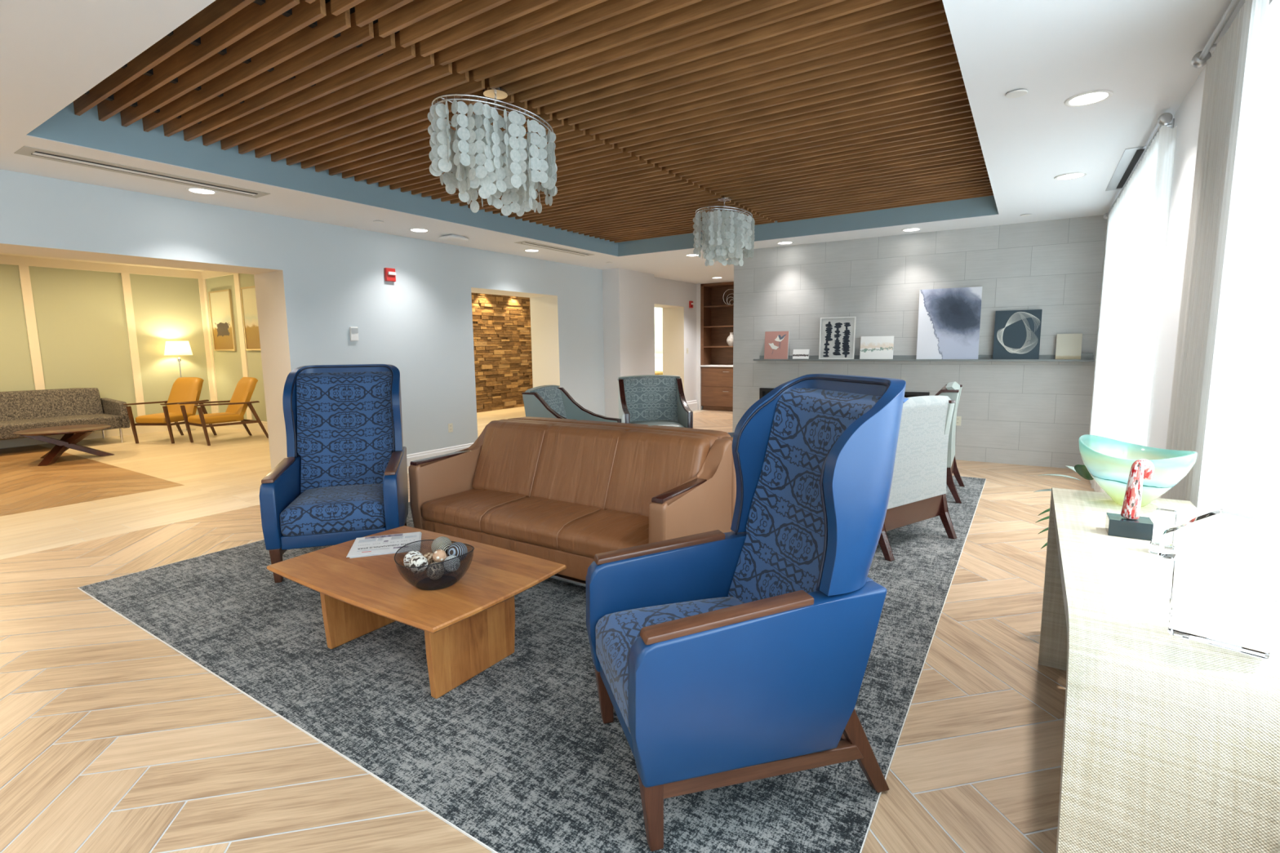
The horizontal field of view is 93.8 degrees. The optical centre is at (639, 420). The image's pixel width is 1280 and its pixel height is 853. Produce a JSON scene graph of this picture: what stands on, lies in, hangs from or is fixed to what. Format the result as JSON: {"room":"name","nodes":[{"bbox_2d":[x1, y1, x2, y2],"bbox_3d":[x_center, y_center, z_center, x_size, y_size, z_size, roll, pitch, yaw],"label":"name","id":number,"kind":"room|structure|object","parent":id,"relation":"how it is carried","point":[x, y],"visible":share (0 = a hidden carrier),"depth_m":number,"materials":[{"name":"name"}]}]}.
{"room":"lobby","nodes":[
{"label":"lobby","id":0,"kind":"room"},
{"bbox_2d":[0,253,207,271],"bbox_3d":[-8.020,-2.307,6.694,6.430,0.020,7.900,4,8,33],"label":"ceiling","id":1,"kind":"structure","parent":0,"point":[6,254],"depth_m":10.25,"materials":[{"name":"beige paint"}]},
{"bbox_2d":[0,263,211,423],"bbox_3d":[-10.723,-1.266,8.694,0.150,3.600,8.050,4,8,33],"label":"wall","id":2,"kind":"structure","parent":0,"point":[81,320],"depth_m":10.50,"materials":[{"name":"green paint"}]},
{"bbox_2d":[0,254,253,420],"bbox_3d":[-8.171,-0.880,6.982,6.030,2.880,7.900,4,8,33],"label":"trim","id":3,"kind":"structure","parent":2,"relation":"attached to","point":[23,263],"depth_m":10.85,"materials":[{"name":"beige paint"}]},
{"bbox_2d":[0,420,267,448],"bbox_3d":[-8.153,0.609,7.168,6.030,0.200,7.900,4,8,33],"label":"baseboard","id":4,"kind":"structure","parent":2,"relation":"attached to","point":[6,443],"depth_m":10.85,"materials":[{"name":"beige paint"}]},
{"bbox_2d":[205,273,266,422],"bbox_3d":[-5.988,-1.521,10.291,6.030,3.600,0.120,4,8,33],"label":"wall","id":5,"kind":"structure","parent":0,"point":[228,364],"depth_m":11.31,"materials":[{"name":"grey paint"}]},
{"bbox_2d":[208,288,236,351],"bbox_3d":[-7.993,-1.915,11.455,0.860,1.140,0.039,4,8,33],"label":"framed picture","id":6,"kind":"object","parent":5,"relation":"attached to","point":[220,303],"visible":1,"depth_m":11.43,"materials":[{"name":"beige paper"}]},
{"bbox_2d":[240,285,260,351],"bbox_3d":[-6.903,-1.840,10.751,0.860,1.140,0.039,4,8,33],"label":"framed picture","id":7,"kind":"object","parent":5,"relation":"attached to","point":[248,298],"visible":0.5,"depth_m":10.84,"materials":[{"name":"beige paper"}]},
{"bbox_2d":[0,168,604,470],"bbox_3d":[-4.064,-1.062,6.444,0.620,3.600,11.520,4,8,33],"label":"wall","id":8,"kind":"structure","parent":0,"point":[314,282],"depth_m":6.91,"materials":[{"name":"grey paint"}]},
{"bbox_2d":[349,326,358,340],"bbox_3d":[-3.332,-1.016,6.981,0.036,0.160,0.090,4,8,33],"label":"thermostat","id":9,"kind":"object","parent":8,"relation":"attached to","point":[353,331],"visible":1,"depth_m":6.96,"materials":[{"name":"white plastic"}]},
{"bbox_2d":[384,267,395,281],"bbox_3d":[-3.043,-1.787,7.310,0.075,0.158,0.130,4,8,33],"label":"fire alarm","id":10,"kind":"object","parent":8,"relation":"attached to","point":[389,273],"visible":1,"depth_m":7.29,"materials":[{"name":"red plastic"}]},
{"bbox_2d":[406,400,697,466],"bbox_3d":[-1.110,0.126,10.211,0.388,0.240,9.020,4,8,33],"label":"baseboard","id":11,"kind":"structure","parent":8,"relation":"attached to","point":[693,405],"depth_m":8.13,"materials":[{"name":"white paint"}]},
{"bbox_2d":[471,292,533,412],"bbox_3d":[-3.431,-1.811,14.678,0.330,3.027,4.465,4,8,33],"label":"stone wall","id":12,"kind":"structure","parent":0,"point":[503,357],"depth_m":14.54,"materials":[{"name":"brown stone"}]},
{"bbox_2d":[73,0,993,242],"bbox_3d":[-0.005,-2.356,5.176,5.106,0.210,6.616,4,8,33],"label":"ceiling","id":13,"kind":"structure","parent":0,"point":[657,112],"depth_m":3.84,"materials":[{"name":"brown wood"}]},
{"bbox_2d":[427,86,557,216],"bbox_3d":[-0.910,-1.720,3.816,0.602,0.738,0.944,3,8,28],"label":"chandelier","id":14,"kind":"object","parent":13,"relation":"hanging from","point":[497,164],"visible":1,"depth_m":3.61,"materials":[{"name":"white glass"}]},
{"bbox_2d":[693,195,755,266],"bbox_3d":[0.937,-2.091,6.626,0.594,0.741,0.930,4,9,35],"label":"chandelier","id":15,"kind":"object","parent":13,"relation":"hanging from","point":[727,233],"visible":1,"depth_m":6.37,"materials":[{"name":"white glass"}]},
{"bbox_2d":[0,406,1094,852],"bbox_3d":[-2.689,0.339,9.626,17.100,0.002,19.000,4,8,33],"label":"floor","id":16,"kind":"structure","parent":0,"point":[113,740],"depth_m":2.52,"materials":[{"name":"beige wood"}]},
{"bbox_2d":[13,424,114,466],"bbox_3d":[-8.122,0.325,8.469,1.000,0.433,1.000,4,8,33],"label":"table","id":17,"kind":"object","parent":16,"relation":"on","point":[73,434],"visible":1,"depth_m":8.36,"materials":[{"name":"brown wood"}]},
{"bbox_2d":[0,387,129,442],"bbox_3d":[-10.061,0.093,8.639,1.062,0.898,3.980,4,8,33],"label":"sofa","id":18,"kind":"object","parent":16,"relation":"on","point":[24,410],"visible":0.91,"depth_m":9.72,"materials":[{"name":"grey fabric"}]},
{"bbox_2d":[123,377,217,443],"bbox_3d":[-7.951,-0.199,10.164,0.700,1.047,1.053,0,7,4],"label":"lounge chair","id":19,"kind":"object","parent":16,"relation":"on","point":[184,389],"visible":0.91,"depth_m":10.29,"materials":[{"name":"orange leather"}]},
{"bbox_2d":[135,412,194,423],"bbox_3d":[-7.960,-0.060,10.056,0.540,0.135,0.630,0,7,4],"label":"seat cushion","id":20,"kind":"object","parent":19,"relation":"on","point":[159,418],"depth_m":9.78,"materials":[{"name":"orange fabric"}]},
{"bbox_2d":[166,377,204,415],"bbox_3d":[-7.934,-0.396,10.386,0.540,0.710,0.430,0,7,4],"label":"cushion","id":21,"kind":"object","parent":19,"relation":"on","point":[184,388],"depth_m":10.38,"materials":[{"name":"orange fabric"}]},
{"bbox_2d":[164,341,195,431],"bbox_3d":[-8.652,-0.656,11.309,0.430,1.688,0.430,4,8,33],"label":"floor lamp","id":22,"kind":"object","parent":16,"relation":"on","point":[171,348],"visible":0.91,"depth_m":11.09,"materials":[{"name":"white fabric"}]},
{"bbox_2d":[177,377,268,445],"bbox_3d":[-6.940,-0.188,9.985,0.700,1.047,1.053,4,8,33],"label":"lounge chair","id":23,"kind":"object","parent":16,"relation":"on","point":[239,402],"visible":0.99,"depth_m":9.96,"materials":[{"name":"brown wood"}]},
{"bbox_2d":[187,412,244,424],"bbox_3d":[-7.007,-0.051,9.896,0.540,0.135,0.630,4,8,33],"label":"seat cushion","id":24,"kind":"object","parent":23,"relation":"on","point":[223,417],"depth_m":9.75,"materials":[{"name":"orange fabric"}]},
{"bbox_2d":[225,377,257,421],"bbox_3d":[-6.809,-0.382,10.167,0.540,0.710,0.430,4,8,33],"label":"cushion","id":25,"kind":"object","parent":23,"relation":"on","point":[244,389],"depth_m":10.09,"materials":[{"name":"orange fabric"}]},
{"bbox_2d":[77,475,986,852],"bbox_3d":[0.106,0.854,5.211,4.697,0.007,6.377,4,8,33],"label":"carpet","id":26,"kind":"object","parent":16,"relation":"on","point":[521,756],"visible":0.59,"depth_m":2.50,"materials":[{"name":"grey carpet"}]},
{"bbox_2d":[259,364,408,582],"bbox_3d":[-2.132,0.297,4.299,0.800,1.375,0.976,-3,7,-16],"label":"chair","id":27,"kind":"object","parent":26,"relation":"on","point":[343,477],"visible":0.99,"depth_m":4.41,"materials":[{"name":"blue fabric"}]},
{"bbox_2d":[280,484,385,536],"bbox_3d":[-2.084,0.597,4.184,0.626,0.215,0.636,-3,7,-16],"label":"seat cushion","id":28,"kind":"object","parent":27,"relation":"on","point":[307,509],"depth_m":3.93,"materials":[{"name":"blue fabric"}]},
{"bbox_2d":[296,371,395,493],"bbox_3d":[-2.212,0.085,4.540,0.660,0.895,0.423,-3,7,-16],"label":"cushion","id":29,"kind":"object","parent":27,"relation":"on","point":[345,420],"depth_m":4.51,"materials":[{"name":"blue fabric"}]},
{"bbox_2d":[266,525,566,698],"bbox_3d":[-1.094,0.924,2.951,1.288,0.442,0.808,4,8,33],"label":"coffee table","id":30,"kind":"object","parent":26,"relation":"on","point":[468,625],"visible":0.91,"depth_m":2.75,"materials":[{"name":"brown wood"}]},
{"bbox_2d":[346,531,422,558],"bbox_3d":[-1.364,0.664,3.227,0.354,0.009,0.329,-3,7,-17],"label":"newspaper","id":31,"kind":"object","parent":30,"relation":"on","point":[388,544],"visible":0.99,"depth_m":3.21,"materials":[{"name":"white paper"}]},
{"bbox_2d":[364,533,403,539],"bbox_3d":[-1.431,0.646,3.348,0.195,0.001,0.035,-3,7,-17],"label":"photo","id":32,"kind":"object","parent":31,"relation":"on","point":[394,536],"depth_m":3.33},
{"bbox_2d":[394,539,474,590],"bbox_3d":[-0.918,0.651,2.691,0.340,0.157,0.340,4,9,35],"label":"wire bowl","id":33,"kind":"object","parent":30,"relation":"on","point":[445,581],"visible":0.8,"depth_m":2.61,"materials":[{"name":"black"}]},
{"bbox_2d":[403,551,422,568],"bbox_3d":[-1.008,0.621,2.666,0.084,0.084,0.084,-2,7,-11],"label":"woven ball","id":34,"kind":"object","parent":33,"relation":"in","point":[409,555],"visible":0.48,"depth_m":2.64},
{"bbox_2d":[408,555,427,573],"bbox_3d":[-0.962,0.621,2.597,0.079,0.079,0.079,-5,8,-30],"label":"woven ball","id":35,"kind":"object","parent":33,"relation":"in","point":[417,560],"visible":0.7,"depth_m":2.57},
{"bbox_2d":[423,552,433,560],"bbox_3d":[-0.958,0.628,2.720,0.059,0.059,0.059,-5,8,-31],"label":"woven ball","id":36,"kind":"object","parent":33,"relation":"in","point":[428,556],"visible":0.32,"depth_m":2.70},
{"bbox_2d":[426,562,444,579],"bbox_3d":[-0.896,0.656,2.621,0.075,0.075,0.075,-5,9,-34],"label":"woven ball","id":37,"kind":"object","parent":33,"relation":"in","point":[433,562],"visible":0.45,"depth_m":2.60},
{"bbox_2d":[432,549,446,562],"bbox_3d":[-0.891,0.602,2.661,0.059,0.059,0.059,-6,9,-38],"label":"woven ball","id":38,"kind":"object","parent":33,"relation":"in","point":[440,555],"visible":0.91,"depth_m":2.64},
{"bbox_2d":[431,536,452,555],"bbox_3d":[-0.914,0.580,2.761,0.093,0.092,0.093,-6,9,-36],"label":"woven ball","id":39,"kind":"object","parent":33,"relation":"in","point":[443,543],"visible":0.65,"depth_m":2.73,"materials":[{"name":"beige wicker"}]},
{"bbox_2d":[443,555,460,571],"bbox_3d":[-0.832,0.631,2.651,0.071,0.071,0.071,-6,9,-35],"label":"woven ball","id":40,"kind":"object","parent":33,"relation":"in","point":[451,557],"visible":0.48,"depth_m":2.63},
{"bbox_2d":[447,542,467,560],"bbox_3d":[-0.830,0.596,2.724,0.088,0.089,0.089,-6,9,-36],"label":"woven ball","id":41,"kind":"object","parent":33,"relation":"in","point":[456,548],"visible":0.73,"depth_m":2.69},
{"bbox_2d":[408,418,732,586],"bbox_3d":[-0.534,0.533,4.084,2.140,0.925,0.879,4,8,33],"label":"sofa","id":42,"kind":"object","parent":26,"relation":"on","point":[567,494],"visible":0.82,"depth_m":3.94,"materials":[{"name":"leather"}]},
{"bbox_2d":[421,488,648,558],"bbox_3d":[-0.592,0.649,4.008,1.926,0.160,0.655,4,8,33],"label":"seat cushion","id":43,"kind":"object","parent":42,"relation":"on","point":[572,528],"depth_m":3.82,"materials":[{"name":"beige leather"}]},
{"bbox_2d":[472,420,709,516],"bbox_3d":[-0.425,0.315,4.230,1.926,0.525,0.338,4,8,33],"label":"cushion","id":44,"kind":"object","parent":42,"relation":"on","point":[620,469],"depth_m":4.11,"materials":[{"name":"beige leather"}]},
{"bbox_2d":[521,385,621,422],"bbox_3d":[-0.770,0.137,6.717,0.936,1.063,0.788,1,7,15],"label":"chair","id":45,"kind":"object","parent":26,"relation":"on","point":[544,401],"visible":0.3,"depth_m":6.77,"materials":[{"name":"teal fabric"}]},
{"bbox_2d":[533,386,567,418],"bbox_3d":[-0.981,-0.055,6.750,0.232,0.648,0.648,1,7,15],"label":"cushion","id":46,"kind":"object","parent":45,"relation":"on","point":[555,397],"depth_m":6.80,"materials":[{"name":"teal fabric"}]},
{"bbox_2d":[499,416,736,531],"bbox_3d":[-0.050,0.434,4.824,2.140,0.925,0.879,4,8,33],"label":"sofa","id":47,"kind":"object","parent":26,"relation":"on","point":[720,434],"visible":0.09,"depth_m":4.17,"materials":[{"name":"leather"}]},
{"bbox_2d":[519,416,730,436],"bbox_3d":[-0.164,0.262,4.629,1.926,0.525,0.338,4,8,33],"label":"cushion","id":48,"kind":"object","parent":47,"relation":"on","point":[721,433],"depth_m":4.31,"materials":[{"name":"beige leather"}]},
{"bbox_2d":[617,374,693,428],"bbox_3d":[0.173,-0.029,7.770,0.843,1.107,0.936,-2,7,-7],"label":"chair","id":49,"kind":"object","parent":26,"relation":"on","point":[650,400],"visible":0.6,"depth_m":7.91,"materials":[{"name":"teal fabric"}]},
{"bbox_2d":[623,376,677,422],"bbox_3d":[0.143,-0.249,7.958,0.703,0.675,0.232,-2,7,-7],"label":"cushion","id":50,"kind":"object","parent":49,"relation":"on","point":[647,397],"depth_m":7.93,"materials":[{"name":"teal fabric"}]},
{"bbox_2d":[630,420,685,427],"bbox_3d":[0.191,0.109,7.667,0.701,0.195,0.640,-2,7,-7],"label":"seat cushion","id":51,"kind":"object","parent":49,"relation":"on","point":[682,424],"depth_m":7.59,"materials":[{"name":"grey fabric"}]},
{"bbox_2d":[585,373,909,851],"bbox_3d":[0.352,0.540,2.134,0.976,1.375,0.730,-3,7,-16],"label":"chair","id":52,"kind":"object","parent":26,"relation":"on","point":[740,655],"visible":1,"depth_m":1.85,"materials":[{"name":"blue leather"}]},
{"bbox_2d":[595,596,743,733],"bbox_3d":[0.203,0.828,2.125,0.636,0.215,0.556,-3,7,-16],"label":"seat cushion","id":53,"kind":"object","parent":52,"relation":"on","point":[620,621],"depth_m":2.20,"materials":[{"name":"blue fabric"}]},
{"bbox_2d":[727,387,909,603],"bbox_3d":[0.616,0.347,2.187,0.423,0.895,0.590,-3,7,-16],"label":"chair back","id":54,"kind":"object","parent":52,"relation":"on","point":[784,445],"depth_m":2.30,"materials":[{"name":"blue fabric"}]},
{"bbox_2d":[878,395,956,561],"bbox_3d":[1.810,0.340,4.670,0.868,1.107,0.936,-5,9,-34],"label":"chair","id":55,"kind":"object","parent":26,"relation":"on","point":[917,493],"visible":0.38,"depth_m":4.39,"materials":[{"name":"white fabric"}]},
{"bbox_2d":[934,381,964,503],"bbox_3d":[2.786,0.152,6.087,0.936,1.107,0.808,3,8,30],"label":"chair","id":56,"kind":"object","parent":26,"relation":"on","point":[953,390],"visible":0.27,"depth_m":5.61,"materials":[{"name":"white fabric"}]},
{"bbox_2d":[696,281,733,411],"bbox_3d":[2.221,-1.660,13.502,1.900,2.889,0.465,4,8,33],"label":"tall cabinet","id":57,"kind":"object","parent":16,"relation":"on","point":[717,317],"depth_m":13.79,"materials":[{"name":"brown wood"}]},
{"bbox_2d":[700,364,733,367],"bbox_3d":[2.269,-1.243,13.529,1.800,0.035,0.440,4,8,33],"label":"countertop","id":58,"kind":"structure","parent":57,"relation":"on","point":[723,366],"depth_m":13.60,"materials":[{"name":"white paint"}]},
{"bbox_2d":[703,346,733,347],"bbox_3d":[2.266,-1.675,13.479,1.660,0.025,0.390,4,8,33],"label":"shelf","id":59,"kind":"object","parent":57,"relation":"attached to","point":[704,346],"depth_m":13.65,"materials":[{"name":"brown wood"}]},
{"bbox_2d":[703,325,733,328],"bbox_3d":[2.261,-2.127,13.423,1.660,0.025,0.390,4,8,33],"label":"shelf","id":60,"kind":"object","parent":57,"relation":"attached to","point":[704,326],"depth_m":13.63,"materials":[{"name":"brown wood"}]},
{"bbox_2d":[703,304,733,307],"bbox_3d":[2.256,-2.578,13.367,1.660,0.025,0.390,4,8,33],"label":"shelf","id":61,"kind":"object","parent":57,"relation":"attached to","point":[704,305],"depth_m":13.68,"materials":[{"name":"brown wood"}]},
{"bbox_2d":[726,332,733,346],"bbox_3d":[2.067,-1.845,13.522,0.224,0.305,0.224,4,8,33],"label":"vase","id":62,"kind":"object","parent":57,"relation":"on","point":[730,339],"visible":0.83,"depth_m":13.46,"materials":[{"name":"grey ceramic"}]},
{"bbox_2d":[1034,464,1128,549],"bbox_3d":[2.311,0.644,3.128,0.431,0.888,0.340,-2,7,-12],"label":"potted plant","id":63,"kind":"object","parent":16,"relation":"on","point":[1082,470],"visible":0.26,"depth_m":3.04,"materials":[{"name":"teal plant"}]},
{"bbox_2d":[1038,487,1279,852],"bbox_3d":[1.572,0.828,1.889,0.462,0.848,1.870,4,8,33],"label":"console table","id":64,"kind":"object","parent":16,"relation":"on","point":[1171,743],"visible":0.91,"depth_m":1.28,"materials":[{"name":"white wood"}]},
{"bbox_2d":[1105,458,1154,540],"bbox_3d":[1.647,0.253,2.005,0.116,0.260,0.098,4,8,33],"label":"glass sculpture","id":65,"kind":"object","parent":64,"relation":"on","point":[1128,524],"visible":0.99,"depth_m":1.98,"materials":[{"name":"red glass"}]},
{"bbox_2d":[1079,435,1197,506],"bbox_3d":[1.957,0.204,2.377,0.362,0.259,0.362,4,8,33],"label":"glass bowl","id":66,"kind":"object","parent":64,"relation":"on","point":[1193,455],"visible":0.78,"depth_m":2.36,"materials":[{"name":"teal glass"}]},
{"bbox_2d":[1148,508,1177,554],"bbox_3d":[1.604,0.339,1.833,0.060,0.135,0.050,6,10,44],"label":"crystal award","id":67,"kind":"object","parent":64,"relation":"on","point":[1164,519],"visible":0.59,"depth_m":1.82,"materials":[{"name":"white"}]},
{"bbox_2d":[1157,508,1279,658],"bbox_3d":[1.237,0.334,1.282,0.060,0.289,0.196,-7,10,-42],"label":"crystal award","id":68,"kind":"object","parent":64,"relation":"on","point":[1224,588],"visible":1,"depth_m":1.25,"materials":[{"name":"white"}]},
{"bbox_2d":[0,0,1244,284],"bbox_3d":[0.556,-2.434,5.748,7.820,0.610,15.700,4,8,33],"label":"ceiling","id":69,"kind":"structure","parent":0,"point":[53,52],"depth_m":4.02,"materials":[{"name":"white paint"}]},
{"bbox_2d":[13,146,270,198],"bbox_3d":[-3.836,-1.947,4.763,0.260,0.010,1.570,4,8,33],"label":"ceiling vent","id":70,"kind":"object","parent":69,"relation":"in","point":[24,150],"visible":1,"depth_m":4.62,"materials":[{"name":"grey metal"}]},
{"bbox_2d":[185,186,217,194],"bbox_3d":[-3.822,-2.005,5.222,0.230,0.009,0.230,4,8,33],"label":"recessed light","id":71,"kind":"object","parent":69,"relation":"in","point":[193,189],"visible":1,"depth_m":5.21,"materials":[{"name":"white plastic"}]},
{"bbox_2d":[189,188,213,193],"bbox_3d":[-3.822,-2.006,5.221,0.178,0.004,0.178,4,8,33],"label":"diffuser","id":72,"kind":"object","parent":71,"relation":"attached to","point":[193,190],"depth_m":5.21,"materials":[{"name":"white plastic"}]},
{"bbox_2d":[408,227,429,232],"bbox_3d":[-2.604,-2.249,7.062,0.230,0.009,0.230,4,8,33],"label":"recessed light","id":73,"kind":"object","parent":69,"relation":"in","point":[414,229],"visible":1,"depth_m":7.04,"materials":[{"name":"white plastic"}]},
{"bbox_2d":[439,234,468,242],"bbox_3d":[-2.326,-2.288,7.488,0.220,0.044,0.300,4,8,33],"label":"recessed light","id":74,"kind":"object","parent":69,"relation":"attached to","point":[453,237],"visible":1,"depth_m":7.42,"materials":[{"name":"white plastic"}]},
{"bbox_2d":[514,240,593,256],"bbox_3d":[-1.184,-2.451,8.546,0.210,0.010,1.500,4,8,33],"label":"ceiling vent","id":75,"kind":"object","parent":69,"relation":"in","point":[524,242],"visible":1,"depth_m":8.45,"materials":[{"name":"grey metal"}]},
{"bbox_2d":[776,240,793,244],"bbox_3d":[1.994,-2.449,8.232,0.230,0.009,0.230,4,8,33],"label":"recessed light","id":76,"kind":"object","parent":69,"relation":"in","point":[784,242],"visible":1,"depth_m":8.22,"materials":[{"name":"white plastic"}]},
{"bbox_2d":[901,227,921,231],"bbox_3d":[3.347,-2.358,7.382,0.230,0.009,0.230,4,8,33],"label":"recessed light","id":77,"kind":"object","parent":69,"relation":"in","point":[908,229],"visible":1,"depth_m":7.38,"materials":[{"name":"white plastic"}]},
{"bbox_2d":[1005,88,1027,97],"bbox_3d":[2.115,-1.841,3.362,0.108,0.016,0.108,4,8,33],"label":"sprinkler cover","id":78,"kind":"object","parent":69,"relation":"attached to","point":[1017,93],"visible":1,"depth_m":3.35,"materials":[{"name":"white plastic"}]},
{"bbox_2d":[1053,171,1087,180],"bbox_3d":[3.646,-2.072,5.070,0.230,0.009,0.230,4,8,33],"label":"recessed light","id":79,"kind":"object","parent":69,"relation":"in","point":[1071,175],"visible":1,"depth_m":5.06,"materials":[{"name":"white plastic"}]},
{"bbox_2d":[1057,173,1083,179],"bbox_3d":[3.646,-2.074,5.070,0.178,0.004,0.178,4,8,33],"label":"diffuser","id":80,"kind":"object","parent":79,"relation":"attached to","point":[1064,176],"depth_m":5.08,"materials":[{"name":"white plastic"}]},
{"bbox_2d":[1064,88,1113,106],"bbox_3d":[2.584,-1.857,3.449,0.230,0.009,0.230,4,8,33],"label":"recessed light","id":81,"kind":"object","parent":69,"relation":"in","point":[1087,98],"visible":1,"depth_m":3.44,"materials":[{"name":"white plastic"}]},
{"bbox_2d":[1069,92,1107,105],"bbox_3d":[2.584,-1.859,3.449,0.178,0.004,0.178,4,8,33],"label":"diffuser","id":82,"kind":"object","parent":81,"relation":"attached to","point":[1082,99],"depth_m":3.44,"materials":[{"name":"white plastic"}]},
{"bbox_2d":[1105,146,1146,191],"bbox_3d":[4.016,-2.060,4.938,0.165,0.010,1.460,4,8,33],"label":"ceiling vent","id":83,"kind":"object","parent":69,"relation":"in","point":[1130,157],"visible":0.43,"depth_m":4.83,"materials":[{"name":"grey metal"}]},
{"bbox_2d":[602,267,654,418],"bbox_3d":[-0.455,-1.751,11.614,0.990,3.600,1.200,4,8,33],"label":"wall column","id":84,"kind":"structure","parent":0,"point":[628,295],"depth_m":11.09,"materials":[{"name":"white paint"}]},
{"bbox_2d":[654,306,662,371],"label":"window","id":85,"kind":"structure","parent":0,"point":[658,311],"depth_m":19.69,"materials":[{"name":"white glass"}]},
{"bbox_2d":[653,276,696,401],"bbox_3d":[0.744,-1.993,13.443,0.550,3.600,3.200,4,8,33],"label":"wall","id":86,"kind":"structure","parent":0,"point":[673,296],"depth_m":13.44,"materials":[{"name":"white paint"}]},
{"bbox_2d":[732,214,1106,468],"bbox_3d":[3.662,-1.003,8.075,4.905,2.900,0.550,4,8,31],"label":"wall","id":87,"kind":"structure","parent":0,"point":[1023,413],"depth_m":7.51,"materials":[{"name":"grey tile"}]},
{"bbox_2d":[759,387,929,399],"bbox_3d":[2.868,-0.166,8.547,2.294,0.574,0.372,4,8,31],"label":"fireplace","id":88,"kind":"object","parent":87,"relation":"in","point":[762,391],"visible":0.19,"depth_m":8.20,"materials":[{"name":"black"}]},
{"bbox_2d":[753,355,1094,361],"bbox_3d":[3.432,-0.823,7.840,4.040,0.073,0.124,4,8,31],"label":"ledge","id":89,"kind":"object","parent":87,"relation":"attached to","point":[811,357],"visible":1,"depth_m":7.56,"materials":[{"name":"grey paint"}]},
{"bbox_2d":[764,331,789,359],"bbox_3d":[1.980,-1.097,8.681,0.350,0.400,0.055,4,8,31],"label":"canvas painting","id":90,"kind":"object","parent":89,"relation":"on","point":[776,343],"visible":1,"depth_m":8.67,"materials":[{"name":"pink fabric"}]},
{"bbox_2d":[792,349,809,359],"bbox_3d":[2.286,-0.949,8.502,0.225,0.136,0.051,4,8,31],"label":"canvas painting","id":91,"kind":"object","parent":89,"relation":"on","point":[797,353],"visible":1,"depth_m":8.49,"materials":[{"name":"white fabric"}]},
{"bbox_2d":[818,316,856,359],"bbox_3d":[2.710,-1.137,8.229,0.470,0.576,0.063,4,8,31],"label":"canvas painting","id":92,"kind":"object","parent":89,"relation":"on","point":[837,334],"visible":1,"depth_m":8.22,"materials":[{"name":"white fabric"}]},
{"bbox_2d":[859,335,893,359],"bbox_3d":[3.157,-0.977,7.984,0.415,0.306,0.055,4,8,31],"label":"canvas painting","id":93,"kind":"object","parent":89,"relation":"on","point":[871,347],"visible":1,"depth_m":7.97,"materials":[{"name":"white fabric"}]},
{"bbox_2d":[916,286,982,359],"bbox_3d":[3.874,-1.217,7.518,0.695,0.885,0.055,4,8,31],"label":"canvas painting","id":94,"kind":"object","parent":89,"relation":"on","point":[948,326],"visible":1,"depth_m":7.50,"materials":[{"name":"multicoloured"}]},
{"bbox_2d":[992,309,1042,359],"bbox_3d":[4.508,-1.029,7.159,0.470,0.585,0.055,4,8,31],"label":"canvas painting","id":95,"kind":"object","parent":89,"relation":"on","point":[1017,333],"visible":1,"depth_m":7.15,"materials":[{"name":"grey fabric"}]},
{"bbox_2d":[1055,333,1082,359],"bbox_3d":[4.951,-0.858,6.913,0.240,0.296,0.055,4,8,31],"label":"canvas painting","id":96,"kind":"object","parent":89,"relation":"on","point":[1068,346],"visible":1,"depth_m":6.90,"materials":[{"name":"white fabric"}]},
{"bbox_2d":[955,416,961,426],"bbox_3d":[4.055,0.000,7.639,0.076,0.120,0.009,4,8,31],"label":"wall outlet","id":97,"kind":"object","parent":87,"relation":"attached to","point":[958,418],"visible":0.85,"depth_m":7.63,"materials":[{"name":"beige plastic"}]},
{"bbox_2d":[1142,0,1279,521],"bbox_3d":[2.650,-0.632,2.390,0.460,3.600,12.000,4,8,33],"label":"window","id":98,"kind":"structure","parent":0,"point":[1249,477],"depth_m":2.36,"materials":[{"name":"white glass"}]},
{"bbox_2d":[1102,112,1174,219],"bbox_3d":[4.135,-2.026,5.051,0.094,0.068,3.440,4,8,33],"label":"curtain rod","id":99,"kind":"object","parent":98,"relation":"attached to","point":[1165,118],"visible":0.72,"depth_m":3.93,"materials":[{"name":"grey metal"}]},
{"bbox_2d":[1086,128,1159,494],"bbox_3d":[4.103,-0.631,5.178,0.058,2.752,3.218,4,8,33],"label":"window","id":100,"kind":"structure","parent":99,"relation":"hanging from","point":[1128,228],"depth_m":4.73,"materials":[{"name":"white glass"}]},
{"bbox_2d":[1128,125,1177,494],"bbox_3d":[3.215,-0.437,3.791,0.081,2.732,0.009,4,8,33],"label":"curtain","id":101,"kind":"object","parent":99,"relation":"hanging from","point":[1167,135],"visible":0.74,"depth_m":3.74,"materials":[{"name":"white fabric"}]},
{"bbox_2d":[1191,0,1239,67],"bbox_3d":[2.138,-1.621,2.004,0.094,0.068,2.110,4,8,33],"label":"curtain rod","id":102,"kind":"object","parent":98,"relation":"attached to","point":[1199,60],"visible":0.79,"depth_m":2.68,"materials":[{"name":"grey metal"}]},
{"bbox_2d":[1160,0,1269,513],"bbox_3d":[2.461,-0.294,2.637,0.047,2.752,0.925,4,8,33],"label":"curtain","id":103,"kind":"object","parent":102,"relation":"hanging from","point":[1233,70],"visible":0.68,"depth_m":2.47,"materials":[{"name":"white fabric"}]},
{"bbox_2d":[1202,513,1279,591],"bbox_3d":[1.018,0.666,0.137,0.465,0.040,4.990,4,8,33],"label":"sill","id":104,"kind":"structure","parent":98,"relation":"attached to","point":[1274,526],"depth_m":2.17,"materials":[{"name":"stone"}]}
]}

